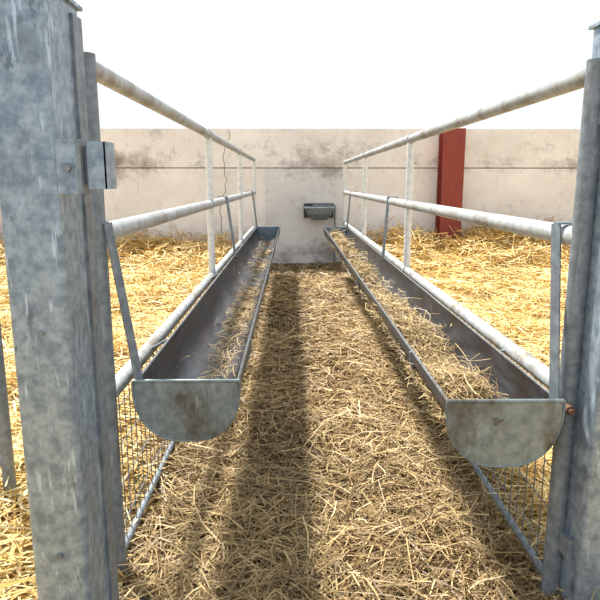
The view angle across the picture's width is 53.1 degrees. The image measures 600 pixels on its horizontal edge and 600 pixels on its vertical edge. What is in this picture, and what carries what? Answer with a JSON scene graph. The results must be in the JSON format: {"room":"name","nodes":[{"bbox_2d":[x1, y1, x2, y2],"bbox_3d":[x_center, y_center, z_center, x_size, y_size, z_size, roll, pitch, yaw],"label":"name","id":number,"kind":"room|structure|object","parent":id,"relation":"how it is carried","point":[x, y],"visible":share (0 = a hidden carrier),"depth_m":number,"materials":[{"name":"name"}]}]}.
{"room":"livestock pen","nodes":[
{"label":"livestock pen","id":0,"kind":"room"},
{"bbox_2d":[0,230,569,599],"bbox_3d":[-0.036,0.339,3.226,22.000,0.583,12.200,0,11,-1],"label":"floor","id":1,"kind":"structure","parent":0,"point":[30,547],"depth_m":2.73,"materials":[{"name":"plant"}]},
{"bbox_2d":[0,322,17,503],"bbox_3d":[-1.983,0.325,2.079,1.924,1.020,0.043,0,11,-1],"label":"metal post","id":2,"kind":"object","parent":1,"relation":"on","point":[7,464],"visible":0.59,"depth_m":2.11,"materials":[{"name":"grey metal"}]},
{"bbox_2d":[0,0,151,599],"bbox_3d":[-0.564,0.152,1.511,0.306,1.678,0.480,0,11,-1],"label":"gate post","id":3,"kind":"object","parent":1,"relation":"on","point":[50,168],"visible":0.99,"depth_m":1.34,"materials":[{"name":"grey metal"}]},
{"bbox_2d":[84,52,255,579],"bbox_3d":[-0.609,-0.558,5.155,0.065,1.565,6.999,0,11,-1],"label":"metal railing","id":4,"kind":"object","parent":3,"relation":"attached to","point":[95,72],"visible":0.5,"depth_m":2.00,"materials":[{"name":"grey metal"}]},
{"bbox_2d":[101,191,279,441],"bbox_3d":[-0.426,-0.492,4.761,0.439,0.655,6.179,0,11,-1],"label":"trough","id":5,"kind":"object","parent":4,"relation":"attached to","point":[174,407],"visible":0.93,"depth_m":2.11,"materials":[{"name":"metal"}]},
{"bbox_2d":[180,236,273,378],"bbox_3d":[-0.370,-0.231,4.774,0.308,0.152,6.049,0,11,-1],"label":"hay","id":6,"kind":"object","parent":5,"relation":"in","point":[254,280],"visible":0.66,"depth_m":3.73,"materials":[{"name":"plant"}]},
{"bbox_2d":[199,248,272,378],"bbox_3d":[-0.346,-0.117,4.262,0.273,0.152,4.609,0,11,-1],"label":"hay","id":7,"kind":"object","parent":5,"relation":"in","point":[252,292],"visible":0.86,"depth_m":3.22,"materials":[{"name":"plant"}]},
{"bbox_2d":[0,222,238,599],"bbox_3d":[-3.865,-0.015,4.838,7.021,0.706,8.410,0,11,-1],"label":"bedding","id":8,"kind":"object","parent":1,"relation":"on","point":[174,277],"visible":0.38,"depth_m":4.67,"materials":[{"name":"yellow plant"}]},
{"bbox_2d":[21,261,569,599],"bbox_3d":[0.036,0.120,4.997,2.153,0.460,8.125,0,11,-1],"label":"straw","id":9,"kind":"object","parent":1,"relation":"on","point":[319,281],"visible":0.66,"depth_m":2.36,"materials":[{"name":"beige plant"}]},
{"bbox_2d":[435,128,465,243],"bbox_3d":[2.177,-1.418,8.737,0.380,2.070,0.320,0,11,-1],"label":"steel column","id":10,"kind":"structure","parent":1,"relation":"on","point":[451,153],"depth_m":8.57,"materials":[{"name":"red metal"}]},
{"bbox_2d":[341,211,596,599],"bbox_3d":[3.957,-0.100,4.891,6.834,0.860,8.366,0,11,-1],"label":"bedding","id":11,"kind":"object","parent":1,"relation":"on","point":[540,341],"visible":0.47,"depth_m":6.45,"materials":[{"name":"yellow plant"}]},
{"bbox_2d":[532,21,599,599],"bbox_3d":[0.826,0.130,1.625,0.211,1.678,0.280,0,11,-1],"label":"gate post","id":12,"kind":"object","parent":1,"relation":"on","point":[579,542],"visible":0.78,"depth_m":1.62,"materials":[{"name":"grey metal"}]},
{"bbox_2d":[342,58,599,599],"bbox_3d":[0.690,-0.532,5.115,0.063,1.530,7.119,0,11,-1],"label":"metal railing","id":13,"kind":"object","parent":12,"relation":"attached to","point":[578,235],"visible":0.59,"depth_m":1.76,"materials":[{"name":"grey metal"}]},
{"bbox_2d":[324,191,571,467],"bbox_3d":[0.541,-0.468,4.638,0.408,0.655,6.254,0,11,-1],"label":"trough","id":14,"kind":"object","parent":13,"relation":"attached to","point":[517,430],"visible":0.7,"depth_m":1.65,"materials":[{"name":"metal"}]},
{"bbox_2d":[326,229,510,447],"bbox_3d":[0.493,-0.259,4.658,0.338,0.224,6.220,0,11,-1],"label":"hay","id":15,"kind":"object","parent":14,"relation":"in","point":[455,382],"visible":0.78,"depth_m":2.47,"materials":[{"name":"plant"}]},
{"bbox_2d":[0,129,579,263],"bbox_3d":[-0.106,-1.375,8.996,22.000,2.285,0.215,0,11,-1],"label":"wall","id":16,"kind":"structure","parent":0,"point":[530,173],"depth_m":8.82,"materials":[{"name":"concrete"}]},
{"bbox_2d":[304,203,335,261],"bbox_3d":[0.293,-0.967,8.777,0.472,0.870,0.374,0,11,-1],"label":"bowl","id":17,"kind":"object","parent":16,"relation":"attached to","point":[314,211],"visible":0.97,"depth_m":8.64,"materials":[{"name":"metal"}]}
]}

